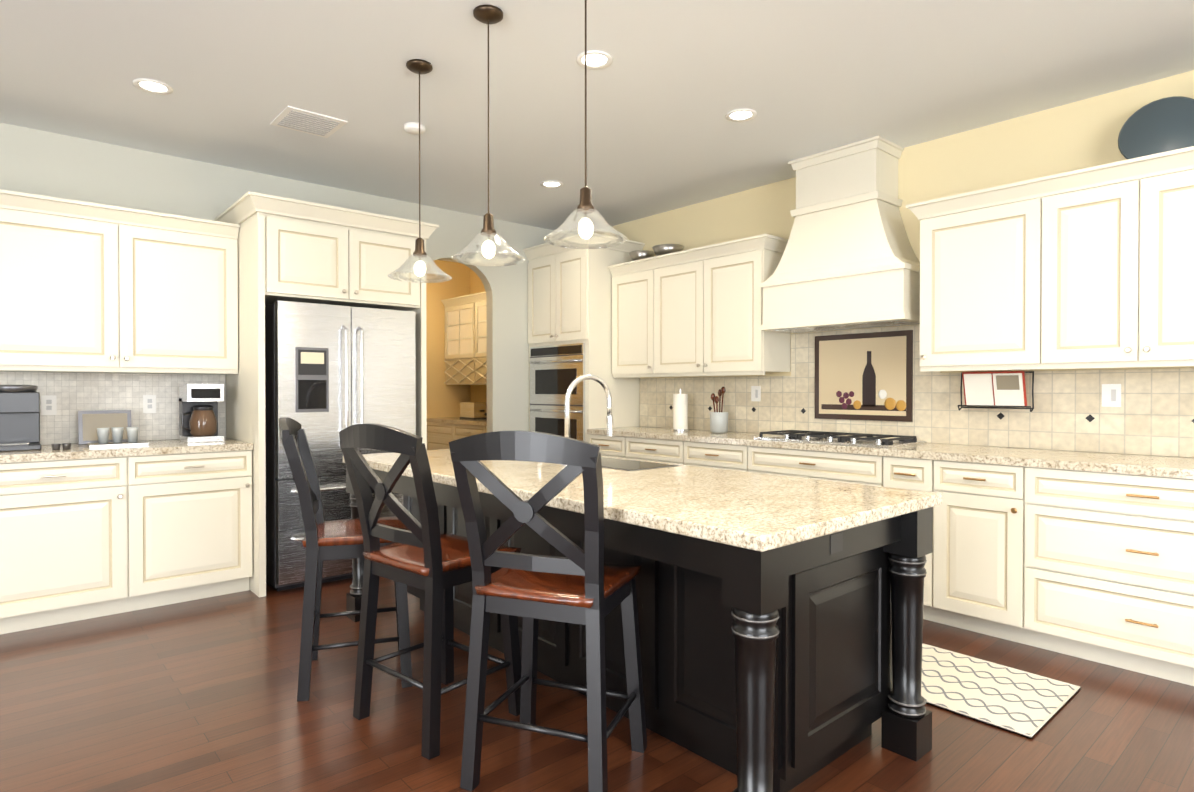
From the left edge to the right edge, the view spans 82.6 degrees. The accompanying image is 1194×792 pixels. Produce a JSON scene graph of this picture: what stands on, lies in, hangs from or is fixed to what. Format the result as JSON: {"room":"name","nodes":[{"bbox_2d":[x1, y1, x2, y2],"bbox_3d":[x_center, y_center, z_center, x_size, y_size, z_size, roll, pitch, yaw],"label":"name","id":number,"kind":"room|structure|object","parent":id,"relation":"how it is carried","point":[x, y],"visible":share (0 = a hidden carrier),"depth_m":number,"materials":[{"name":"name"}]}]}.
{"room":"kitchen","nodes":[
{"label":"kitchen","id":0,"kind":"room"},
{"bbox_2d":[0,123,574,444],"bbox_3d":[-3.231,-0.177,4.078,8.020,2.757,0.100,0,1,-41],"label":"wall","id":1,"kind":"structure","parent":0,"point":[42,163],"depth_m":4.66,"materials":[{"name":"grey paint"}]},
{"bbox_2d":[0,372,225,444],"bbox_3d":[-3.240,0.074,3.996,1.895,0.424,0.010,0,1,-41],"label":"backsplash","id":2,"kind":"structure","parent":1,"relation":"attached to","point":[74,393],"depth_m":4.20,"materials":[{"name":"tile"}]},
{"bbox_2d":[41,395,56,414],"bbox_3d":[-3.224,0.054,3.997,0.070,0.115,0.008,0,1,-41],"label":"electrical outlet","id":3,"kind":"object","parent":2,"relation":"attached to","point":[48,404],"visible":1,"depth_m":4.00,"materials":[{"name":"white plastic"}]},
{"bbox_2d":[143,395,155,412],"bbox_3d":[-2.848,0.052,4.327,0.070,0.115,0.008,0,1,-41],"label":"electrical outlet","id":4,"kind":"object","parent":2,"relation":"attached to","point":[149,403],"visible":1,"depth_m":4.32,"materials":[{"name":"white plastic"}]},
{"bbox_2d":[0,189,239,373],"bbox_3d":[-3.133,-0.613,3.831,1.946,0.948,0.390,0,1,-41],"label":"upper cabinet","id":5,"kind":"object","parent":1,"relation":"attached to","point":[88,287],"visible":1,"depth_m":3.92,"materials":[{"name":"beige wood"}]},
{"bbox_2d":[426,260,470,417],"bbox_3d":[-2.317,-0.208,7.604,2.200,2.757,0.100,0,1,-41],"label":"wall","id":6,"kind":"structure","parent":0,"point":[444,399],"depth_m":7.93,"materials":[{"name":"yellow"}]},
{"bbox_2d":[0,577,1193,791],"bbox_3d":[-0.953,1.248,1.566,8.120,0.050,11.000,0,1,-41],"label":"floor","id":7,"kind":"structure","parent":0,"point":[198,695],"depth_m":2.49,"materials":[{"name":"brown wood"}]},
{"bbox_2d":[0,453,131,633],"bbox_3d":[-3.023,0.767,3.754,0.635,0.876,0.667,0,1,-41],"label":"base cabinet","id":8,"kind":"object","parent":7,"relation":"on","point":[86,532],"depth_m":3.54,"materials":[{"name":"beige wood"}]},
{"bbox_2d":[0,437,251,460],"bbox_3d":[-3.023,0.309,3.744,1.906,0.040,0.677,0,1,-41],"label":"countertop","id":9,"kind":"structure","parent":8,"relation":"on","point":[174,446],"depth_m":3.78,"materials":[{"name":"beige stone"}]},
{"bbox_2d":[0,385,40,451],"bbox_3d":[-3.171,0.114,3.694,0.220,0.350,0.320,0,1,-41],"label":"bread box","id":10,"kind":"object","parent":9,"relation":"on","point":[19,417],"visible":1,"depth_m":3.64,"materials":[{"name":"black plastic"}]},
{"bbox_2d":[51,443,70,449],"bbox_3d":[-2.894,0.273,3.672,0.085,0.032,0.038,0,1,-41],"label":"pods","id":11,"kind":"object","parent":9,"relation":"on","point":[65,446],"visible":1,"depth_m":3.67,"materials":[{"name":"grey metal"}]},
{"bbox_2d":[78,410,131,444],"bbox_3d":[-2.962,0.186,4.093,0.260,0.199,0.046,0,1,-41],"label":"picture frame","id":12,"kind":"object","parent":9,"relation":"on","point":[90,423],"visible":0.79,"depth_m":4.07,"materials":[{"name":"grey metal"}]},
{"bbox_2d":[87,427,148,446],"bbox_3d":[-2.792,0.236,3.961,0.280,0.102,0.180,0,1,-41],"label":"tray","id":13,"kind":"object","parent":9,"relation":"on","point":[117,434],"visible":1,"depth_m":3.95,"materials":[{"name":"grey metal"}]},
{"bbox_2d":[179,384,223,442],"bbox_3d":[-2.510,0.104,4.285,0.226,0.360,0.262,0,1,-41],"label":"coffee maker","id":14,"kind":"object","parent":9,"relation":"on","point":[198,412],"visible":1,"depth_m":4.21,"materials":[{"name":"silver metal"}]},
{"bbox_2d":[132,445,252,610],"bbox_3d":[-2.547,0.763,4.171,0.631,0.876,0.667,0,1,-41],"label":"base cabinet","id":15,"kind":"object","parent":7,"relation":"on","point":[192,508],"depth_m":3.92,"materials":[{"name":"beige wood"}]},
{"bbox_2d":[214,191,438,596],"bbox_3d":[-1.839,0.001,4.669,1.220,2.390,0.842,0,1,-41],"label":"surround","id":16,"kind":"object","parent":7,"relation":"on","point":[291,250],"visible":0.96,"depth_m":4.27,"materials":[{"name":"beige wood"}]},
{"bbox_2d":[265,300,415,590],"bbox_3d":[-1.818,0.309,4.648,0.890,1.775,0.851,0,1,-41],"label":"refrigerator","id":17,"kind":"object","parent":7,"relation":"on","point":[332,372],"visible":0.62,"depth_m":4.27,"materials":[{"name":"grey metal"}]},
{"bbox_2d":[279,417,412,701],"bbox_3d":[-1.091,0.652,2.968,0.531,1.123,0.486,0,1,-18],"label":"stool","id":18,"kind":"object","parent":7,"relation":"on","point":[323,540],"visible":0.77,"depth_m":2.79,"materials":[{"name":"black wood"}]},
{"bbox_2d":[339,423,520,759],"bbox_3d":[-0.626,0.655,2.554,0.486,1.123,0.531,0,1,40],"label":"stool","id":19,"kind":"object","parent":7,"relation":"on","point":[430,559],"visible":0.85,"depth_m":2.42,"materials":[{"name":"black wood"}]},
{"bbox_2d":[427,421,450,449],"bbox_3d":[-1.543,0.732,7.788,0.597,0.876,0.648,0,1,-41],"label":"base cabinet","id":20,"kind":"object","parent":7,"relation":"on","point":[443,432],"depth_m":7.59,"materials":[{"name":"beige wood"}]},
{"bbox_2d":[427,417,486,424],"bbox_3d":[-1.120,0.278,7.293,0.607,0.040,1.944,0,1,-41],"label":"countertop","id":21,"kind":"structure","parent":20,"relation":"on","point":[465,421],"depth_m":7.33,"materials":[{"name":"beige stone"}]},
{"bbox_2d":[460,402,486,419],"bbox_3d":[-1.357,0.162,7.573,0.210,0.186,0.325,0,1,-41],"label":"toaster","id":22,"kind":"object","parent":21,"relation":"on","point":[474,410],"visible":0.92,"depth_m":7.47,"materials":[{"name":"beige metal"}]},
{"bbox_2d":[451,421,482,440],"bbox_3d":[-1.116,0.736,7.301,0.597,0.876,0.648,0,1,-41],"label":"base cabinet","id":23,"kind":"object","parent":7,"relation":"on","point":[458,430],"depth_m":7.20,"materials":[{"name":"beige wood"}]},
{"bbox_2d":[483,425,486,432],"bbox_3d":[-0.689,0.740,6.813,0.597,0.876,0.648,0,1,-41],"label":"base cabinet","id":24,"kind":"object","parent":7,"relation":"on","point":[484,426],"depth_m":6.86,"materials":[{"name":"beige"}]},
{"bbox_2d":[449,430,646,791],"bbox_3d":[-0.139,0.658,2.188,0.486,1.123,0.531,0,1,21],"label":"stool","id":25,"kind":"object","parent":7,"relation":"on","point":[589,588],"visible":1,"depth_m":2.05,"materials":[{"name":"black wood"}]},
{"bbox_2d":[523,233,644,441],"bbox_3d":[-0.131,-0.081,6.114,0.668,2.530,0.917,0,1,-41],"label":"tall cabinet","id":26,"kind":"object","parent":7,"relation":"on","point":[569,315],"visible":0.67,"depth_m":5.84,"materials":[{"name":"beige wood"}]},
{"bbox_2d":[588,434,622,457],"bbox_3d":[0.303,0.750,5.665,0.617,0.876,0.450,0,1,-41],"label":"base cabinet","id":27,"kind":"object","parent":7,"relation":"on","point":[610,446],"depth_m":5.43,"materials":[{"name":"beige wood"}]},
{"bbox_2d":[346,467,932,791],"bbox_3d":[-0.107,0.791,3.021,0.997,0.839,2.690,0,1,-41],"label":"kitchen island","id":28,"kind":"object","parent":7,"relation":"on","point":[787,668],"visible":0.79,"depth_m":2.21,"materials":[{"name":"black wood"}]},
{"bbox_2d":[343,449,941,551],"bbox_3d":[-0.096,0.350,3.027,1.055,0.040,2.720,0,1,-41],"label":"island countertop","id":29,"kind":"structure","parent":28,"relation":"on","point":[760,512],"depth_m":2.24,"materials":[{"name":"stone"}]},
{"bbox_2d":[562,374,612,465],"bbox_3d":[-0.017,0.111,3.283,0.320,0.433,0.130,0,1,-41],"label":"faucet","id":30,"kind":"object","parent":29,"relation":"on","point":[604,385],"visible":0.73,"depth_m":3.30,"materials":[{"name":"silver metal"}]},
{"bbox_2d":[601,457,679,470],"bbox_3d":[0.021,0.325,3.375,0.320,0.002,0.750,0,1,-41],"label":"island sink","id":31,"kind":"object","parent":29,"relation":"in","point":[621,464],"visible":0.43,"depth_m":3.23,"materials":[{"name":"grey metal"}]},
{"bbox_2d":[623,434,678,463],"bbox_3d":[0.649,0.753,5.270,0.617,0.876,0.600,0,1,-41],"label":"base cabinet","id":32,"kind":"object","parent":7,"relation":"on","point":[636,447],"depth_m":5.08,"materials":[{"name":"beige wood"}]},
{"bbox_2d":[679,438,742,470],"bbox_3d":[1.029,0.757,4.836,0.617,0.876,0.554,0,1,-41],"label":"base cabinet","id":33,"kind":"object","parent":7,"relation":"on","point":[692,452],"depth_m":4.65,"materials":[{"name":"beige wood"}]},
{"bbox_2d":[743,442,878,485],"bbox_3d":[1.508,0.762,4.289,0.617,0.876,0.900,0,1,-41],"label":"base cabinet","id":34,"kind":"object","parent":7,"relation":"on","point":[846,466],"depth_m":4.06,"materials":[{"name":"beige wood"}]},
{"bbox_2d":[879,454,926,619],"bbox_3d":[1.893,0.766,3.849,0.617,0.876,0.270,0,1,-41],"label":"base cabinet","id":35,"kind":"object","parent":7,"relation":"on","point":[900,471],"depth_m":3.65,"materials":[{"name":"beige wood"}]},
{"bbox_2d":[927,458,1018,642],"bbox_3d":[2.121,0.768,3.590,0.617,0.876,0.420,0,1,-41],"label":"base cabinet","id":36,"kind":"object","parent":7,"relation":"on","point":[973,563],"depth_m":3.40,"materials":[{"name":"beige wood"}]},
{"bbox_2d":[921,643,1080,738],"bbox_3d":[1.221,1.203,3.230,0.615,0.010,1.660,0,1,-41],"label":"rug","id":37,"kind":"object","parent":7,"relation":"on","point":[1028,705],"visible":0.31,"depth_m":2.77,"materials":[{"name":"white fabric"}]},
{"bbox_2d":[1019,462,1193,685],"bbox_3d":[2.556,0.772,3.093,0.617,0.876,0.900,0,1,-41],"label":"base cabinet","id":38,"kind":"object","parent":7,"relation":"on","point":[1085,555],"depth_m":2.99,"materials":[{"name":"beige wood"}]},
{"bbox_2d":[587,426,1193,473],"bbox_3d":[1.846,0.307,3.892,0.627,0.040,5.144,0,1,-41],"label":"countertop","id":39,"kind":"structure","parent":38,"relation":"on","point":[1153,464],"depth_m":3.52,"materials":[{"name":"beige stone"}]},
{"bbox_2d":[671,389,689,430],"bbox_3d":[0.661,0.109,5.389,0.150,0.330,0.148,0,1,-41],"label":"paper towel holder","id":40,"kind":"object","parent":39,"relation":"on","point":[680,411],"visible":1,"depth_m":5.34,"materials":[{"name":"white paper"}]},
{"bbox_2d":[710,387,727,432],"bbox_3d":[0.920,0.102,5.124,0.140,0.348,0.140,0,1,-41],"label":"utensil crock","id":41,"kind":"object","parent":39,"relation":"on","point":[719,422],"visible":1,"depth_m":5.08,"materials":[{"name":"grey ceramic"}]},
{"bbox_2d":[754,430,926,447],"bbox_3d":[1.513,0.261,4.289,0.490,0.045,0.900,0,1,-41],"label":"cooktop","id":42,"kind":"object","parent":39,"relation":"in","point":[857,439],"visible":1,"depth_m":4.14,"materials":[{"name":"silver metal"}]},
{"bbox_2d":[0,0,1193,262],"bbox_3d":[-0.953,-1.559,1.542,8.120,0.050,11.000,0,1,-41],"label":"ceiling","id":43,"kind":"structure","parent":0,"point":[672,84],"depth_m":3.35,"materials":[{"name":"white paint"}]},
{"bbox_2d":[133,78,172,94],"bbox_3d":[-2.219,-1.546,3.397,0.170,0.006,0.170,0,1,-41],"label":"recessed light","id":44,"kind":"object","parent":43,"relation":"in","point":[153,86],"visible":1,"depth_m":3.40,"materials":[{"name":"white plastic"}]},
{"bbox_2d":[270,106,346,137],"bbox_3d":[-1.636,-1.548,3.855,0.320,0.010,0.320,0,1,-41],"label":"ceiling vent","id":45,"kind":"object","parent":43,"relation":"in","point":[303,121],"visible":1,"depth_m":3.83,"materials":[{"name":"white plastic"}]},
{"bbox_2d":[404,122,424,134],"bbox_3d":[-1.051,-1.538,3.915,0.120,0.032,0.120,0,1,-41],"label":"recessed light","id":46,"kind":"object","parent":43,"relation":"attached to","point":[411,128],"visible":0.96,"depth_m":3.88,"materials":[{"name":"white plastic"}]},
{"bbox_2d":[387,59,451,282],"bbox_3d":[-0.830,-1.050,3.182,0.296,0.994,0.296,0,1,-41],"label":"pendant light","id":47,"kind":"object","parent":43,"relation":"hanging from","point":[418,66],"visible":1,"depth_m":3.17,"materials":[{"name":"clear glass"}]},
{"bbox_2d":[451,5,524,265],"bbox_3d":[-0.438,-1.046,2.741,0.296,0.994,0.296,0,1,-41],"label":"pendant light","id":48,"kind":"object","parent":43,"relation":"hanging from","point":[488,14],"visible":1,"depth_m":2.73,"materials":[{"name":"clear glass"}]},
{"bbox_2d":[540,180,562,187],"bbox_3d":[-0.334,-1.560,5.008,0.170,0.006,0.170,0,1,-41],"label":"recessed light","id":49,"kind":"object","parent":43,"relation":"in","point":[551,184],"visible":1,"depth_m":5.00,"materials":[{"name":"white plastic"}]},
{"bbox_2d":[544,0,627,248],"bbox_3d":[-0.040,-1.043,2.386,0.296,0.994,0.296,0,1,-41],"label":"pendant light","id":50,"kind":"object","parent":43,"relation":"hanging from","point":[585,228],"visible":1,"depth_m":2.38,"materials":[{"name":"clear glass"}]},
{"bbox_2d":[576,50,612,68],"bbox_3d":[-0.012,-1.544,3.124,0.170,0.006,0.170,0,1,-41],"label":"recessed light","id":51,"kind":"object","parent":43,"relation":"in","point":[596,59],"visible":0.94,"depth_m":3.12,"materials":[{"name":"white plastic"}]},
{"bbox_2d":[725,108,756,121],"bbox_3d":[0.795,-1.549,3.750,0.170,0.006,0.170,0,1,-41],"label":"recessed light","id":52,"kind":"object","parent":43,"relation":"in","point":[741,115],"visible":1,"depth_m":3.75,"materials":[{"name":"white plastic"}]},
{"bbox_2d":[470,70,1193,457],"bbox_3d":[2.064,-0.178,4.196,0.100,2.757,11.000,0,1,-41],"label":"wall","id":53,"kind":"structure","parent":0,"point":[1080,134],"depth_m":4.00,"materials":[{"name":"beige paint"}]},
{"bbox_2d":[443,299,468,384],"bbox_3d":[-1.425,-0.596,7.822,0.359,0.930,0.735,0,1,-41],"label":"upper cabinet","id":54,"kind":"object","parent":53,"relation":"attached to","point":[466,339],"depth_m":7.78,"materials":[{"name":"beige wood"}]},
{"bbox_2d":[469,295,486,384],"bbox_3d":[-1.020,-0.592,7.360,0.359,0.930,0.735,0,1,-41],"label":"upper cabinet","id":55,"kind":"object","parent":53,"relation":"attached to","point":[477,307],"depth_m":7.43,"materials":[{"name":"beige wood"}]},
{"bbox_2d":[612,266,667,377],"bbox_3d":[0.420,-0.609,5.723,0.350,0.859,0.500,0,1,-41],"label":"upper cabinet","id":56,"kind":"object","parent":53,"relation":"attached to","point":[631,289],"depth_m":5.61,"materials":[{"name":"beige wood"}]},
{"bbox_2d":[629,250,643,260],"bbox_3d":[0.383,-1.161,5.773,0.220,0.112,0.217,0,1,-41],"label":"decorative bowl","id":57,"kind":"object","parent":56,"relation":"on","point":[638,254],"depth_m":5.69,"materials":[{"name":"grey metal"}]},
{"bbox_2d":[652,242,790,376],"bbox_3d":[0.922,-0.604,5.149,0.350,0.859,1.024,0,1,-41],"label":"upper cabinet","id":58,"kind":"object","parent":53,"relation":"attached to","point":[698,311],"depth_m":4.95,"materials":[{"name":"beige wood"}]},
{"bbox_2d":[644,244,683,257],"bbox_3d":[0.580,-1.159,5.547,0.260,0.112,0.256,0,1,-41],"label":"decorative bowl","id":59,"kind":"object","parent":58,"relation":"on","point":[661,249],"depth_m":5.46,"materials":[{"name":"grey metal"}]},
{"bbox_2d":[760,135,919,332],"bbox_3d":[1.577,-0.999,4.374,0.382,1.114,0.984,0,1,-41],"label":"range hood","id":60,"kind":"object","parent":53,"relation":"attached to","point":[849,259],"visible":0.94,"depth_m":4.22,"materials":[{"name":"beige wood"}]},
{"bbox_2d":[640,325,1193,457],"bbox_3d":[2.056,-0.076,4.117,0.012,0.722,5.211,0,1,-41],"label":"backsplash","id":61,"kind":"structure","parent":53,"relation":"attached to","point":[1153,414],"depth_m":3.94,"materials":[{"name":"tile"}]},
{"bbox_2d":[751,386,760,400],"bbox_3d":[1.190,-0.018,5.093,0.008,0.116,0.080,0,1,-41],"label":"electrical outlet","id":62,"kind":"object","parent":61,"relation":"attached to","point":[755,393],"visible":1,"depth_m":5.09,"materials":[{"name":"white plastic"}]},
{"bbox_2d":[815,330,912,421],"bbox_3d":[1.733,-0.127,4.465,0.019,0.570,0.670,0,1,-41],"label":"picture","id":63,"kind":"object","parent":61,"relation":"attached to","point":[863,376],"visible":1,"depth_m":4.43,"materials":[{"name":"brown"}]},
{"bbox_2d":[1102,384,1120,406],"bbox_3d":[2.620,-0.003,3.461,0.008,0.116,0.080,0,1,-41],"label":"electrical outlet","id":64,"kind":"object","parent":61,"relation":"attached to","point":[1111,395],"visible":1,"depth_m":3.46,"materials":[{"name":"white plastic"}]},
{"bbox_2d":[915,190,1049,369],"bbox_3d":[2.156,-0.592,3.741,0.350,0.859,0.600,0,1,-41],"label":"upper cabinet","id":65,"kind":"object","parent":53,"relation":"attached to","point":[979,260],"depth_m":3.61,"materials":[{"name":"beige wood"}]},
{"bbox_2d":[958,371,1033,411],"bbox_3d":[2.192,-0.025,3.751,0.074,0.220,0.367,0,1,-41],"label":"rack","id":66,"kind":"object","parent":65,"relation":"hanging from","point":[998,389],"visible":1,"depth_m":3.73,"materials":[{"name":"white paper"}]},
{"bbox_2d":[1038,158,1193,368],"bbox_3d":[2.610,-0.588,3.222,0.350,0.859,0.780,0,1,-41],"label":"upper cabinet","id":67,"kind":"object","parent":53,"relation":"attached to","point":[1091,267],"depth_m":3.17,"materials":[{"name":"beige wood"}]},
{"bbox_2d":[1118,96,1193,158],"bbox_3d":[2.688,-1.251,3.231,0.121,0.335,0.334,0,1,-41],"label":"decorative plate","id":68,"kind":"object","parent":67,"relation":"on","point":[1161,125],"visible":0.85,"depth_m":3.22,"materials":[{"name":"blue"}]}
]}

